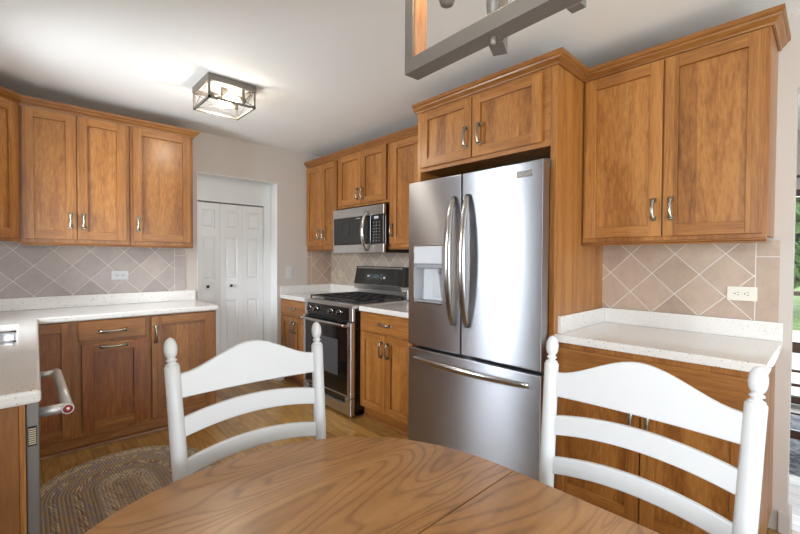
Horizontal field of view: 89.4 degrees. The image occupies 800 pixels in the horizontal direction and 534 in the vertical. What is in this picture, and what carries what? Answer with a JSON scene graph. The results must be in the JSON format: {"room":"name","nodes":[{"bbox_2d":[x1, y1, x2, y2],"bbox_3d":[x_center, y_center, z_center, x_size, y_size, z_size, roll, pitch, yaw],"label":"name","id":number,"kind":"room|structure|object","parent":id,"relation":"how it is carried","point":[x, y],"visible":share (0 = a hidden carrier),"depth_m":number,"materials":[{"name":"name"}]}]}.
{"room":"kitchen","nodes":[
{"label":"kitchen","id":0,"kind":"room"},
{"bbox_2d":[0,132,319,380],"bbox_3d":[-2.029,-0.013,3.646,3.476,2.450,0.145,-1,2,-43],"label":"wall","id":1,"kind":"structure","parent":0,"point":[212,154],"depth_m":4.24,"materials":[{"name":"beige paint"}]},
{"bbox_2d":[0,97,20,241],"bbox_3d":[-2.727,-0.616,2.457,0.600,0.905,0.605,-1,2,-43],"label":"upper cabinet","id":2,"kind":"object","parent":1,"relation":"attached to","point":[9,110],"visible":1,"depth_m":2.56,"materials":[{"name":"brown wood"}]},
{"bbox_2d":[19,105,129,246],"bbox_3d":[-2.364,-0.614,2.951,0.609,0.925,0.382,-1,2,-43],"label":"upper cabinet","id":3,"kind":"object","parent":1,"relation":"attached to","point":[74,170],"visible":0.99,"depth_m":2.82,"materials":[{"name":"brown wood"}]},
{"bbox_2d":[0,86,199,138],"bbox_3d":[-2.195,-1.092,2.932,0.366,0.057,1.450,1,1,36],"label":"crown molding","id":4,"kind":"structure","parent":3,"relation":"on","point":[5,93],"depth_m":2.88,"materials":[{"name":"brown wood"}]},
{"bbox_2d":[0,243,184,298],"bbox_3d":[-2.544,0.022,3.058,1.676,0.391,0.006,-1,2,-43],"label":"tile backsplash","id":5,"kind":"structure","parent":1,"relation":"attached to","point":[25,270],"depth_m":3.14,"materials":[{"name":"tile"}]},
{"bbox_2d":[111,271,128,279],"bbox_3d":[-2.283,0.068,3.294,0.117,0.072,0.007,-1,2,-43],"label":"wall outlet","id":6,"kind":"object","parent":5,"relation":"attached to","point":[115,275],"visible":1,"depth_m":3.29,"materials":[{"name":"white paint"}]},
{"bbox_2d":[129,126,193,247],"bbox_3d":[-1.979,-0.619,3.313,0.444,0.925,0.382,-1,2,-43],"label":"upper cabinet","id":7,"kind":"object","parent":1,"relation":"attached to","point":[160,163],"visible":1,"depth_m":3.19,"materials":[{"name":"brown wood"}]},
{"bbox_2d":[198,202,262,354],"bbox_3d":[-1.785,0.282,4.006,0.884,1.818,0.064,-1,2,-43],"label":"door","id":8,"kind":"structure","parent":1,"relation":"in","point":[230,237],"depth_m":4.09,"materials":[{"name":"white paint"}]},
{"bbox_2d":[197,172,276,380],"bbox_3d":[-1.624,0.165,4.030,0.783,2.083,0.146,-1,2,-43],"label":"trim","id":9,"kind":"structure","parent":1,"relation":"attached to","point":[273,185],"depth_m":4.27,"materials":[{"name":"white paint"}]},
{"bbox_2d":[286,267,291,277],"bbox_3d":[-1.187,0.060,4.329,0.074,0.119,0.014,-1,2,-43],"label":"light switch","id":10,"kind":"object","parent":1,"relation":"attached to","point":[288,269],"visible":1,"depth_m":4.33,"materials":[{"name":"white paint"}]},
{"bbox_2d":[307,251,330,284],"bbox_3d":[-0.914,0.000,4.590,0.318,0.390,0.006,-1,2,-43],"label":"tile backsplash","id":11,"kind":"structure","parent":1,"relation":"attached to","point":[318,262],"depth_m":4.58,"materials":[{"name":"tile"}]},
{"bbox_2d":[197,175,270,341],"bbox_3d":[-1.764,-0.020,4.067,1.400,2.450,0.103,-1,2,-43],"label":"wall","id":12,"kind":"structure","parent":0,"point":[209,189],"depth_m":4.22,"materials":[{"name":"white paint"}]},
{"bbox_2d":[0,0,799,156],"bbox_3d":[0.959,-1.223,2.175,5.900,0.060,7.000,-1,2,-43],"label":"ceiling","id":13,"kind":"structure","parent":0,"point":[328,76],"depth_m":2.25,"materials":[{"name":"white paint"}]},
{"bbox_2d":[192,72,255,119],"bbox_3d":[-1.186,-1.139,2.724,0.307,0.152,0.316,-1,2,-43],"label":"ceiling light","id":14,"kind":"object","parent":13,"relation":"attached to","point":[229,93],"visible":1,"depth_m":2.69,"materials":[{"name":"grey metal"}]},
{"bbox_2d":[211,87,227,98],"bbox_3d":[-1.184,-1.162,2.722,0.171,0.082,0.038,-1,2,-43],"label":"socket","id":15,"kind":"object","parent":14,"relation":"attached to","point":[223,91],"depth_m":2.71,"materials":[{"name":"grey metal"}]},
{"bbox_2d":[231,103,237,109],"bbox_3d":[-1.166,-1.158,2.836,0.042,0.096,0.034,-1,2,-43],"label":"socket","id":16,"kind":"object","parent":14,"relation":"attached to","point":[233,106],"depth_m":2.83,"materials":[{"name":"grey metal"}]},
{"bbox_2d":[239,89,245,103],"bbox_3d":[-1.070,-1.156,2.734,0.042,0.096,0.034,-1,2,-43],"label":"socket","id":17,"kind":"object","parent":14,"relation":"attached to","point":[243,91],"depth_m":2.73,"materials":[{"name":"grey metal"}]},
{"bbox_2d":[405,0,585,79],"bbox_3d":[0.161,-0.768,0.671,0.129,0.795,0.407,-1,2,-43],"label":"chandelier","id":18,"kind":"object","parent":13,"relation":"hanging from","point":[503,19],"visible":1,"depth_m":0.71,"materials":[{"name":"grey metal"}]},
{"bbox_2d":[40,379,799,533],"bbox_3d":[0.945,1.287,2.225,5.900,0.060,7.000,-1,2,-43],"label":"floor","id":19,"kind":"structure","parent":0,"point":[338,424],"depth_m":2.98,"materials":[{"name":"brown wood"}]},
{"bbox_2d":[0,405,26,533],"bbox_3d":[-1.889,0.816,1.644,0.652,0.874,1.816,-1,2,-43],"label":"base cabinet","id":20,"kind":"object","parent":19,"relation":"on","point":[13,506],"visible":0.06,"depth_m":1.14,"materials":[{"name":"brown wood"}]},
{"bbox_2d":[25,368,73,533],"bbox_3d":[-1.258,0.774,1.442,0.113,0.763,0.616,-1,2,-43],"label":"dishwasher","id":21,"kind":"object","parent":20,"relation":"in","point":[33,412],"visible":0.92,"depth_m":1.19,"materials":[{"name":"silver metal"}]},
{"bbox_2d":[0,290,217,408],"bbox_3d":[-1.687,0.303,2.210,1.759,0.127,2.423,-1,2,-43],"label":"countertop","id":22,"kind":"structure","parent":20,"relation":"on","point":[20,379],"depth_m":2.77,"materials":[{"name":"stone"}]},
{"bbox_2d":[0,332,15,345],"bbox_3d":[-2.091,0.460,1.875,0.452,0.175,0.700,-1,2,-43],"label":"sink","id":23,"kind":"object","parent":22,"relation":"in","point":[6,338],"visible":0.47,"depth_m":2.23,"materials":[{"name":"silver metal"}]},
{"bbox_2d":[0,310,215,459],"bbox_3d":[-2.287,0.789,2.881,1.697,0.874,0.642,-1,2,-43],"label":"base cabinet","id":24,"kind":"object","parent":19,"relation":"on","point":[112,369],"visible":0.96,"depth_m":2.80,"materials":[{"name":"brown wood"}]},
{"bbox_2d":[40,445,215,533],"bbox_3d":[-1.376,1.241,2.118,0.894,0.008,1.499,-1,2,-43],"label":"braided rug","id":25,"kind":"object","parent":19,"relation":"on","point":[77,499],"visible":0.49,"depth_m":2.27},
{"bbox_2d":[163,322,325,481],"bbox_3d":[-0.316,0.738,1.115,0.498,1.071,0.528,-1,2,-41],"label":"dining chair","id":26,"kind":"object","parent":19,"relation":"on","point":[251,361],"visible":0.93,"depth_m":1.25,"materials":[{"name":"white paint"}]},
{"bbox_2d":[281,298,306,386],"bbox_3d":[-0.843,0.769,4.261,0.678,0.874,0.606,-1,2,-43],"label":"base cabinet","id":27,"kind":"object","parent":19,"relation":"on","point":[292,325],"visible":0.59,"depth_m":4.07,"materials":[{"name":"brown wood"}]},
{"bbox_2d":[280,284,357,301],"bbox_3d":[-0.829,0.266,4.264,0.642,0.127,0.606,-1,2,-43],"label":"countertop","id":28,"kind":"structure","parent":27,"relation":"on","point":[293,292],"depth_m":4.41,"materials":[{"name":"stone"}]},
{"bbox_2d":[300,266,408,416],"bbox_3d":[-0.424,0.609,3.716,0.740,1.220,0.748,-1,2,-43],"label":"gas range","id":29,"kind":"object","parent":19,"relation":"on","point":[338,315],"visible":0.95,"depth_m":3.47,"materials":[{"name":"black metal"}]},
{"bbox_2d":[305,291,406,308],"bbox_3d":[-0.415,0.293,3.716,0.611,0.067,0.748,-1,2,-43],"label":"cooktop","id":30,"kind":"object","parent":29,"relation":"in","point":[342,300],"depth_m":3.61,"materials":[{"name":"grey metal"}]},
{"bbox_2d":[84,437,659,533],"bbox_3d":[0.078,0.905,0.514,1.030,0.758,1.563,-1,2,-43],"label":"dining table","id":31,"kind":"object","parent":19,"relation":"on","point":[340,485],"visible":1,"depth_m":0.90,"materials":[{"name":"brown wood"}]},
{"bbox_2d":[360,311,414,436],"bbox_3d":[0.104,0.794,3.254,0.678,0.874,0.652,-1,2,-43],"label":"base cabinet","id":32,"kind":"object","parent":19,"relation":"on","point":[384,345],"visible":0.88,"depth_m":3.05,"materials":[{"name":"brown wood"}]},
{"bbox_2d":[359,301,408,317],"bbox_3d":[0.121,0.292,3.254,0.642,0.127,0.648,-1,2,-43],"label":"countertop","id":33,"kind":"structure","parent":32,"relation":"on","point":[399,309],"depth_m":3.14,"materials":[{"name":"stone"}]},
{"bbox_2d":[408,158,551,480],"bbox_3d":[0.608,0.341,2.585,0.781,1.812,0.951,-1,2,-43],"label":"refrigerator","id":34,"kind":"object","parent":19,"relation":"on","point":[479,240],"visible":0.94,"depth_m":2.28,"materials":[{"name":"grey metal"}]},
{"bbox_2d":[417,64,602,359],"bbox_3d":[0.666,0.097,2.635,0.692,2.300,0.992,-1,2,-43],"label":"tall cabinet","id":35,"kind":"object","parent":19,"relation":"on","point":[537,115],"visible":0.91,"depth_m":2.24,"materials":[{"name":"brown wood"}]},
{"bbox_2d":[412,3,790,114],"bbox_3d":[0.877,-1.061,2.173,1.952,0.057,0.390,1,1,27],"label":"crown molding","id":36,"kind":"structure","parent":35,"relation":"on","point":[777,16],"depth_m":2.05,"materials":[{"name":"brown wood"}]},
{"bbox_2d":[539,335,768,533],"bbox_3d":[0.429,0.746,0.878,0.528,1.071,0.498,-1,2,-43],"label":"dining chair","id":37,"kind":"object","parent":19,"relation":"on","point":[634,388],"visible":0.97,"depth_m":0.98,"materials":[{"name":"white paint"}]},
{"bbox_2d":[554,342,774,533],"bbox_3d":[1.280,0.826,2.003,0.678,0.874,0.794,-1,2,-43],"label":"base cabinet","id":38,"kind":"object","parent":19,"relation":"on","point":[729,387],"visible":0.27,"depth_m":1.76,"materials":[{"name":"brown wood"}]},
{"bbox_2d":[554,307,782,373],"bbox_3d":[1.304,0.323,1.996,0.642,0.127,0.818,-1,2,-43],"label":"countertop","id":39,"kind":"structure","parent":38,"relation":"on","point":[728,343],"depth_m":1.99,"materials":[{"name":"stone"}]},
{"bbox_2d":[789,414,799,474],"bbox_3d":[2.951,1.250,2.806,1.280,0.010,2.200,-1,2,-43],"label":"area rug","id":40,"kind":"object","parent":19,"relation":"on","point":[794,461],"visible":0.02,"depth_m":2.74,"materials":[{"name":"grey fabric"}]},
{"bbox_2d":[790,341,799,439],"bbox_3d":[2.963,0.869,2.876,0.520,0.750,0.560,-1,2,-43],"label":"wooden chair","id":41,"kind":"object","parent":40,"relation":"on","point":[795,381],"visible":0.02,"depth_m":2.78,"materials":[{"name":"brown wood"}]},
{"bbox_2d":[340,11,799,530],"bbox_3d":[1.424,0.030,2.419,0.115,2.450,6.373,-1,2,-43],"label":"wall","id":42,"kind":"structure","parent":0,"point":[788,93],"depth_m":1.91,"materials":[{"name":"beige paint"}]},
{"bbox_2d":[307,159,343,250],"bbox_3d":[-0.724,-0.633,4.337,0.370,0.925,0.606,-1,2,-43],"label":"upper cabinet","id":43,"kind":"object","parent":42,"relation":"attached to","point":[322,179],"visible":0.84,"depth_m":4.22,"materials":[{"name":"brown wood"}]},
{"bbox_2d":[338,143,388,208],"bbox_3d":[-0.258,-0.827,3.838,0.370,0.512,0.749,-1,2,-43],"label":"upper cabinet","id":44,"kind":"object","parent":42,"relation":"attached to","point":[363,176],"visible":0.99,"depth_m":3.70,"materials":[{"name":"brown wood"}]},
{"bbox_2d":[304,125,417,167],"bbox_3d":[-0.364,-1.099,3.729,0.040,0.057,1.971,-1,2,-43],"label":"crown molding","id":45,"kind":"structure","parent":44,"relation":"on","point":[411,131],"depth_m":3.65,"materials":[{"name":"brown wood"}]},
{"bbox_2d":[333,204,408,253],"bbox_3d":[-0.289,-0.340,3.812,0.449,0.415,0.762,-1,2,-43],"label":"microwave","id":46,"kind":"object","parent":44,"relation":"attached to","point":[362,230],"visible":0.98,"depth_m":3.62,"materials":[{"name":"silver metal"}]},
{"bbox_2d":[331,251,408,285],"bbox_3d":[-0.112,0.017,3.963,0.006,0.390,2.006,-1,2,-43],"label":"tile backsplash","id":47,"kind":"structure","parent":42,"relation":"attached to","point":[347,263],"depth_m":4.36,"materials":[{"name":"beige ceramic tile"},{"name":"pale grout"}]},
{"bbox_2d":[389,135,417,249],"bbox_3d":[0.222,-0.607,3.331,0.370,0.925,0.651,-1,2,-43],"label":"upper cabinet","id":48,"kind":"object","parent":42,"relation":"attached to","point":[403,153],"visible":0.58,"depth_m":3.36,"materials":[{"name":"brown wood"}]},
{"bbox_2d":[582,25,778,245],"bbox_3d":[1.394,-0.576,2.084,0.370,0.925,0.777,-1,2,-43],"label":"upper cabinet","id":49,"kind":"object","parent":42,"relation":"attached to","point":[679,148],"visible":1,"depth_m":1.92,"materials":[{"name":"brown wood"}]},
{"bbox_2d":[602,240,779,321],"bbox_3d":[1.532,0.061,2.215,0.006,0.390,0.801,-1,2,-43],"label":"tile backsplash","id":50,"kind":"structure","parent":42,"relation":"attached to","point":[690,279],"depth_m":2.16,"materials":[{"name":"beige ceramic tile"},{"name":"light grout"}]},
{"bbox_2d":[727,286,756,301],"bbox_3d":[1.708,0.134,2.018,0.007,0.070,0.116,-1,2,-43],"label":"wall outlet","id":51,"kind":"object","parent":50,"relation":"attached to","point":[733,292],"visible":1,"depth_m":2.02,"materials":[{"name":"beige plastic"}]},
{"bbox_2d":[733,291,740,295],"bbox_3d":[1.693,0.133,2.030,0.003,0.028,0.032,-1,2,-43],"label":"socket","id":52,"kind":"object","parent":51,"relation":"attached to","point":[735,293],"depth_m":2.03,"materials":[{"name":"beige plastic"}]},
{"bbox_2d":[742,291,750,296],"bbox_3d":[1.719,0.134,2.003,0.003,0.028,0.032,-1,2,-43],"label":"socket","id":53,"kind":"object","parent":51,"relation":"attached to","point":[744,293],"depth_m":2.00,"materials":[{"name":"beige plastic"}]},
{"bbox_2d":[777,504,791,533],"bbox_3d":[1.865,1.217,1.957,0.129,0.100,0.044,-1,2,-43],"label":"baseboard","id":54,"kind":"structure","parent":42,"relation":"attached to","point":[784,526],"depth_m":1.92,"materials":[{"name":"beige paint"}]},
{"bbox_2d":[796,130,799,189],"bbox_3d":[3.618,0.019,3.539,0.120,2.450,5.000,-1,2,-43],"label":"wall","id":55,"kind":"structure","parent":0,"point":[798,138],"depth_m":3.56,"materials":[{"name":"beige paint"}]},
{"bbox_2d":[791,189,799,404],"bbox_3d":[3.411,0.264,3.763,0.060,1.910,2.000,-1,2,-43],"label":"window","id":56,"kind":"structure","parent":55,"relation":"in","point":[794,399],"depth_m":3.60,"materials":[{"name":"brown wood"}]},
{"label":"outside","id":57,"kind":"structure","parent":0,"visible":0},
{"bbox_2d":[793,287,799,330],"bbox_3d":[7.495,1.756,13.954,90.000,0.100,90.000,-1,2,-43],"label":"lawn","id":58,"kind":"structure","parent":57,"point":[796,301],"depth_m":15.27,"materials":[{"name":"green plant"}]},
{"bbox_2d":[794,197,799,288],"bbox_3d":[14.392,-2.372,15.306,6.825,8.211,6.555,-1,2,-43],"label":"tree","id":59,"kind":"object","parent":58,"relation":"on","point":[797,220],"visible":0.02,"depth_m":13.85,"materials":[{"name":"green plant"}]},
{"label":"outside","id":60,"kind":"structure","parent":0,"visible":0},
{"bbox_2d":[791,330,799,395],"bbox_3d":[5.538,1.317,5.926,5.840,0.100,8.000,-1,2,-43],"label":"deck","id":61,"kind":"object","parent":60,"point":[795,391],"visible":0.02,"depth_m":5.45,"materials":[{"name":"white"}]},
{"bbox_2d":[794,291,799,295],"bbox_3d":[5.555,0.806,5.929,0.100,0.920,8.000,-1,2,-43],"label":"deck railing","id":62,"kind":"object","parent":61,"relation":"on","point":[796,293],"visible":0.02,"depth_m":5.75,"materials":[{"name":"brown wood"}]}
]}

